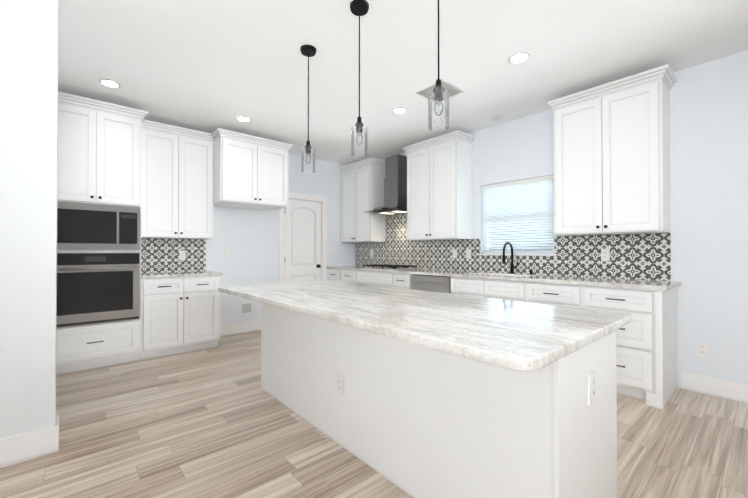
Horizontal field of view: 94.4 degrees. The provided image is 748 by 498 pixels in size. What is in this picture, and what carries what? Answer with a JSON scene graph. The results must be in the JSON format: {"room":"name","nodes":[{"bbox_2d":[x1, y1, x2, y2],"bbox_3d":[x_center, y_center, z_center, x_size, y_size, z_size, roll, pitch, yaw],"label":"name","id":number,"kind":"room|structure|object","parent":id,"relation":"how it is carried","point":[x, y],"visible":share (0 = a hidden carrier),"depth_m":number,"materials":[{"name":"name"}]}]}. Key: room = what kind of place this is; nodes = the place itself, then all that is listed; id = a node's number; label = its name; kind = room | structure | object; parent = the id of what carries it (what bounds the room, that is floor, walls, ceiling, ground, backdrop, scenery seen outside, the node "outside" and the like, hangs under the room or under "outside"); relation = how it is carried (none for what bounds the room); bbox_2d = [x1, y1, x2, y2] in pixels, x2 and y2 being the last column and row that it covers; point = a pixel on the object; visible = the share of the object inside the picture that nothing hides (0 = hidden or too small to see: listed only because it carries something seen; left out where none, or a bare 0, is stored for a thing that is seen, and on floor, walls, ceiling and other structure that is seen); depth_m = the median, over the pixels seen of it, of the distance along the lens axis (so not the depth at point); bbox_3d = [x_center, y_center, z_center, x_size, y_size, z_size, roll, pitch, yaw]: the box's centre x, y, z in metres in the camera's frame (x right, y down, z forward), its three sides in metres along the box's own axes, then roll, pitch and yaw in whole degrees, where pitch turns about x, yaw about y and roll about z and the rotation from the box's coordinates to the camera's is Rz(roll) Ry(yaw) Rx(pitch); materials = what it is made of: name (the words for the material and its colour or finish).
{"room":"kitchen","nodes":[
{"label":"kitchen","id":0,"kind":"room"},
{"bbox_2d":[0,0,58,438],"bbox_3d":[-3.428,-0.190,0.796,3.980,2.740,0.150,0,-1,-41],"label":"wall","id":1,"kind":"structure","parent":0,"point":[29,37],"depth_m":1.97,"materials":[{"name":"paint"}]},
{"bbox_2d":[0,415,58,466],"bbox_3d":[-3.421,1.105,0.792,3.996,0.150,0.182,0,-1,-41],"label":"baseboard","id":2,"kind":"structure","parent":1,"relation":"attached to","point":[27,445],"depth_m":1.96,"materials":[{"name":"paint"}]},
{"bbox_2d":[146,153,354,324],"bbox_3d":[-3.454,-0.167,3.764,8.150,2.740,0.150,0,-1,-41],"label":"wall","id":3,"kind":"structure","parent":0,"point":[249,238],"depth_m":5.18,"materials":[{"name":"paint"}]},
{"bbox_2d":[144,123,215,238],"bbox_3d":[-2.468,-0.775,4.297,0.809,1.283,0.350,0,-1,-41],"label":"upper cabinet","id":4,"kind":"object","parent":3,"relation":"attached to","point":[178,204],"depth_m":4.16,"materials":[{"name":"paint"}]},
{"bbox_2d":[220,320,260,335],"bbox_3d":[-3.917,1.124,3.239,6.475,0.150,0.016,0,-1,-41],"label":"baseboard","id":5,"kind":"structure","parent":3,"relation":"attached to","point":[237,328],"depth_m":4.98,"materials":[{"name":"paint"}]},
{"bbox_2d":[212,131,290,210],"bbox_3d":[-1.732,-1.001,4.764,0.909,0.823,0.620,0,-1,-41],"label":"upper cabinet","id":6,"kind":"object","parent":3,"relation":"attached to","point":[247,173],"depth_m":4.48,"materials":[{"name":"paint"}]},
{"bbox_2d":[224,247,331,313],"bbox_3d":[-1.410,0.452,5.443,1.817,0.988,0.010,0,-1,-41],"label":"wall outlets","id":7,"kind":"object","parent":3,"relation":"attached to","point":[246,308],"depth_m":5.04,"materials":[{"name":"white plastic"}]},
{"bbox_2d":[285,199,320,281],"bbox_3d":[-1.147,0.206,5.665,0.681,2.007,0.106,0,-1,-41],"label":"door","id":8,"kind":"structure","parent":3,"relation":"in","point":[302,240],"depth_m":5.68,"materials":[{"name":"paint"}]},
{"bbox_2d":[279,192,326,281],"bbox_3d":[-1.195,0.158,5.728,0.880,2.120,0.168,0,-1,-41],"label":"door frame","id":9,"kind":"structure","parent":3,"relation":"attached to","point":[308,197],"depth_m":5.72,"materials":[{"name":"paint"}]},
{"bbox_2d":[0,330,747,497],"bbox_3d":[-0.186,1.225,0.135,8.300,0.100,9.900,0,-1,-41],"label":"floor","id":10,"kind":"structure","parent":0,"point":[216,422],"depth_m":2.11,"materials":[{"name":"brown wood"}]},
{"bbox_2d":[56,95,143,374],"bbox_3d":[-2.957,-0.109,3.659,0.760,2.623,0.657,0,-1,-41],"label":"tall cabinet","id":11,"kind":"object","parent":10,"relation":"on","point":[134,187],"depth_m":3.44,"materials":[{"name":"paint"}]},
{"bbox_2d":[144,275,219,358],"bbox_3d":[-2.375,0.764,4.180,0.809,0.884,0.630,0,-1,-41],"label":"base cabinet","id":12,"kind":"object","parent":10,"relation":"on","point":[182,312],"depth_m":3.93,"materials":[{"name":"paint"}]},
{"bbox_2d":[144,271,222,278],"bbox_3d":[-2.365,0.305,4.186,0.829,0.033,0.640,0,-1,-41],"label":"countertop","id":13,"kind":"structure","parent":12,"relation":"on","point":[152,274],"depth_m":4.10,"materials":[{"name":"white stone"}]},
{"bbox_2d":[327,268,338,280],"bbox_3d":[-0.442,0.778,6.019,0.634,0.884,0.411,0,-1,-41],"label":"base cabinet","id":14,"kind":"object","parent":10,"relation":"on","point":[332,273],"depth_m":5.82,"materials":[{"name":"paint"}]},
{"bbox_2d":[339,268,354,282],"bbox_3d":[-0.172,0.776,5.710,0.634,0.884,0.410,0,-1,-41],"label":"base cabinet","id":15,"kind":"object","parent":10,"relation":"on","point":[344,276],"depth_m":5.56,"materials":[{"name":"paint"}]},
{"bbox_2d":[355,272,390,286],"bbox_3d":[0.227,0.772,5.255,0.634,0.884,0.800,0,-1,-41],"label":"base cabinet","id":16,"kind":"object","parent":10,"relation":"on","point":[370,278],"depth_m":5.05,"materials":[{"name":"paint"}]},
{"bbox_2d":[391,272,410,288],"bbox_3d":[0.598,0.769,4.831,0.634,0.884,0.328,0,-1,-41],"label":"base cabinet","id":17,"kind":"object","parent":10,"relation":"on","point":[398,279],"depth_m":4.63,"materials":[{"name":"paint"}]},
{"bbox_2d":[411,276,454,293],"bbox_3d":[0.913,0.766,4.471,0.634,0.884,0.770,0,-1,-41],"label":"dishwasher","id":18,"kind":"object","parent":10,"relation":"on","point":[442,284],"depth_m":4.20,"materials":[{"name":"metal"}]},
{"bbox_2d":[261,304,616,497],"bbox_3d":[0.070,0.762,2.275,0.664,0.860,2.424,0,-1,-41],"label":"kitchen island","id":19,"kind":"object","parent":10,"relation":"on","point":[419,393],"depth_m":1.53,"materials":[{"name":"paint"}]},
{"bbox_2d":[218,280,630,375],"bbox_3d":[-0.052,0.313,2.167,1.030,0.036,2.530,0,-1,-41],"label":"island countertop","id":20,"kind":"structure","parent":19,"relation":"on","point":[524,338],"depth_m":1.45,"materials":[{"name":"white stone"}]},
{"bbox_2d":[455,276,490,297],"bbox_3d":[1.286,0.763,4.045,0.634,0.884,0.504,0,-1,-41],"label":"base cabinet","id":21,"kind":"object","parent":10,"relation":"on","point":[479,288],"depth_m":3.81,"materials":[{"name":"paint"}]},
{"bbox_2d":[491,280,526,301],"bbox_3d":[1.541,0.761,3.754,0.634,0.884,0.510,0,-1,-41],"label":"base cabinet","id":22,"kind":"object","parent":10,"relation":"on","point":[515,290],"depth_m":3.49,"materials":[{"name":"paint"}]},
{"bbox_2d":[527,284,582,307],"bbox_3d":[1.871,0.758,3.378,0.634,0.884,0.490,0,-1,-41],"label":"base cabinet","id":23,"kind":"object","parent":10,"relation":"on","point":[569,295],"depth_m":3.15,"materials":[{"name":"paint"}]},
{"bbox_2d":[583,284,677,408],"bbox_3d":[2.210,0.755,2.991,0.634,0.884,0.539,0,-1,-41],"label":"base cabinet","id":24,"kind":"object","parent":10,"relation":"on","point":[646,347],"depth_m":2.71,"materials":[{"name":"paint"}]},
{"bbox_2d":[335,264,680,291],"bbox_3d":[0.910,0.307,4.469,0.646,0.033,4.530,0,-1,-41],"label":"countertop","id":25,"kind":"structure","parent":24,"relation":"on","point":[591,281],"depth_m":3.43,"materials":[{"name":"white stone"}]},
{"bbox_2d":[361,264,418,269],"bbox_3d":[0.227,0.272,5.254,0.510,0.048,0.750,0,-1,-41],"label":"cooktop","id":26,"kind":"object","parent":25,"relation":"in","point":[382,266],"depth_m":5.10,"materials":[{"name":"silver metal"}]},
{"bbox_2d":[479,272,490,275],"bbox_3d":[1.416,0.413,3.881,0.420,0.213,0.700,0,-1,-41],"label":"sink","id":27,"kind":"object","parent":25,"relation":"in","point":[480,273],"depth_m":4.23,"materials":[{"name":"white"}]},
{"bbox_2d":[503,242,518,271],"bbox_3d":[1.563,0.102,3.964,0.238,0.368,0.109,0,-1,-41],"label":"faucet","id":28,"kind":"object","parent":25,"relation":"on","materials":[{"name":"black metal"}]},
{"bbox_2d":[58,0,747,164],"bbox_3d":[-0.186,-1.615,0.157,8.300,0.100,9.900,0,-1,-41],"label":"ceiling","id":29,"kind":"structure","parent":0,"point":[208,66],"depth_m":2.78,"materials":[{"name":"paint"}]},
{"bbox_2d":[98,79,120,87],"bbox_3d":[-2.456,-1.538,3.219,0.170,0.008,0.170,0,-1,-41],"label":"recessed light","id":30,"kind":"object","parent":29,"relation":"in","point":[109,83],"visible":1,"depth_m":3.21,"materials":[{"name":"white plastic"}]},
{"bbox_2d":[236,116,250,121],"bbox_3d":[-1.535,-1.531,4.080,0.170,0.008,0.170,0,-1,-41],"label":"recessed light","id":31,"kind":"object","parent":29,"relation":"in","point":[243,118],"visible":1,"depth_m":4.06,"materials":[{"name":"white plastic"}]},
{"bbox_2d":[300,45,315,172],"bbox_3d":[-0.508,-1.071,2.676,0.124,0.950,0.124,0,-1,-41],"label":"pendant light","id":32,"kind":"object","parent":29,"relation":"hanging from","point":[308,51],"visible":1,"depth_m":2.67,"materials":[{"name":"clear glass"}]},
{"bbox_2d":[350,0,368,156],"bbox_3d":[-0.093,-1.074,2.202,0.124,0.950,0.124,0,-1,-41],"label":"pendant light","id":33,"kind":"object","parent":29,"relation":"hanging from","point":[359,8],"visible":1,"depth_m":2.20,"materials":[{"name":"clear glass"}]},
{"bbox_2d":[392,107,406,113],"bbox_3d":[0.285,-1.533,3.839,0.170,0.008,0.170,0,-1,-41],"label":"recessed light","id":34,"kind":"object","parent":29,"relation":"in","point":[399,110],"visible":1,"depth_m":3.82,"materials":[{"name":"white plastic"}]},
{"bbox_2d":[428,0,448,130],"bbox_3d":[0.322,-1.078,1.728,0.124,0.950,0.124,0,-1,-41],"label":"pendant light","id":35,"kind":"object","parent":29,"relation":"hanging from","point":[438,90],"visible":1,"depth_m":1.73,"materials":[{"name":"clear glass"}]},
{"bbox_2d":[415,80,464,101],"bbox_3d":[0.645,-1.532,3.397,0.340,0.016,0.340,0,-1,-41],"label":"ceiling vent","id":36,"kind":"object","parent":29,"relation":"in","point":[452,90],"visible":0.6,"depth_m":3.35,"materials":[{"name":"white plastic"}]},
{"bbox_2d":[489,115,503,120],"bbox_3d":[1.432,-1.531,4.046,0.170,0.008,0.170,0,-1,-41],"label":"recessed light","id":37,"kind":"object","parent":29,"relation":"in","point":[496,117],"visible":1,"depth_m":4.03,"materials":[{"name":"white plastic"}]},
{"bbox_2d":[508,52,530,63],"bbox_3d":[1.172,-1.541,2.795,0.170,0.008,0.170,0,-1,-41],"label":"recessed light","id":38,"kind":"object","parent":29,"relation":"in","point":[518,57],"visible":1,"depth_m":2.78,"materials":[{"name":"white plastic"}]},
{"bbox_2d":[361,51,747,387],"bbox_3d":[2.880,-0.174,2.831,0.150,2.740,9.900,0,-1,-41],"label":"wall","id":39,"kind":"structure","parent":0,"point":[709,176],"depth_m":2.88,"materials":[{"name":"paint"}]},
{"bbox_2d":[339,164,354,242],"bbox_3d":[-0.316,-0.761,6.102,0.351,1.283,0.470,0,-1,-41],"label":"upper cabinet","id":40,"kind":"object","parent":39,"relation":"attached to","point":[347,174],"depth_m":6.00,"materials":[{"name":"paint"}]},
{"bbox_2d":[355,160,386,243],"bbox_3d":[-0.086,-0.763,5.839,0.351,1.283,0.470,0,-1,-41],"label":"upper cabinet","id":41,"kind":"object","parent":39,"relation":"attached to","point":[370,214],"depth_m":5.67,"materials":[{"name":"paint"}]},
{"bbox_2d":[365,154,406,214],"bbox_3d":[0.271,-0.991,5.316,0.500,0.868,0.760,0,-1,-41],"label":"hood","id":42,"kind":"object","parent":39,"relation":"attached to","point":[387,178],"depth_m":5.34,"materials":[{"name":"silver metal"}]},
{"bbox_2d":[403,140,434,239],"bbox_3d":[0.751,-0.770,4.883,0.351,1.283,0.490,0,-1,-41],"label":"upper cabinet","id":43,"kind":"object","parent":39,"relation":"attached to","point":[419,163],"depth_m":4.77,"materials":[{"name":"paint"}]},
{"bbox_2d":[435,132,474,239],"bbox_3d":[0.995,-0.772,4.605,0.351,1.283,0.490,0,-1,-41],"label":"upper cabinet","id":44,"kind":"object","parent":39,"relation":"attached to","point":[453,154],"depth_m":4.43,"materials":[{"name":"paint"}]},
{"bbox_2d":[477,254,556,255],"bbox_3d":[1.684,0.066,4.122,0.115,0.020,0.960,0,-1,-41],"label":"window sill","id":45,"kind":"structure","parent":39,"relation":"attached to","point":[524,254],"depth_m":3.93,"materials":[{"name":"paint"}]},
{"bbox_2d":[484,191,553,253],"bbox_3d":[1.746,-0.379,4.179,0.050,0.870,0.900,0,-1,-41],"label":"window","id":46,"kind":"structure","parent":39,"relation":"in","point":[513,253],"depth_m":4.26,"materials":[{"name":"white plastic"}]},
{"bbox_2d":[482,175,553,252],"bbox_3d":[1.697,-0.380,4.137,0.050,0.863,0.888,0,-1,-41],"label":"window blinds","id":47,"kind":"object","parent":46,"relation":"attached to","point":[514,186],"visible":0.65,"depth_m":4.10,"materials":[{"name":"white plastic"}]},
{"bbox_2d":[551,88,610,235],"bbox_3d":[2.072,-0.782,3.375,0.351,1.283,0.480,0,-1,-41],"label":"upper cabinet","id":48,"kind":"object","parent":39,"relation":"attached to","point":[582,124],"depth_m":3.25,"materials":[{"name":"paint"}]},
{"bbox_2d":[611,72,670,235],"bbox_3d":[2.309,-0.784,3.104,0.351,1.283,0.480,0,-1,-41],"label":"upper cabinet","id":49,"kind":"object","parent":39,"relation":"attached to","point":[611,159],"depth_m":2.94,"materials":[{"name":"paint"}]},
{"bbox_2d":[696,342,707,357],"bbox_3d":[2.728,0.836,2.876,0.008,0.117,0.072,0,-1,-41],"label":"outlet","id":50,"kind":"object","parent":39,"relation":"attached to","point":[701,349],"visible":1,"depth_m":2.88,"materials":[{"name":"white plastic"}]},
{"bbox_2d":[681,371,747,403],"bbox_3d":[4.309,1.107,1.062,0.016,0.150,5.070,0,-1,-41],"label":"baseboard","id":51,"kind":"structure","parent":39,"relation":"attached to","point":[720,388],"depth_m":2.81,"materials":[{"name":"paint"}]}
]}

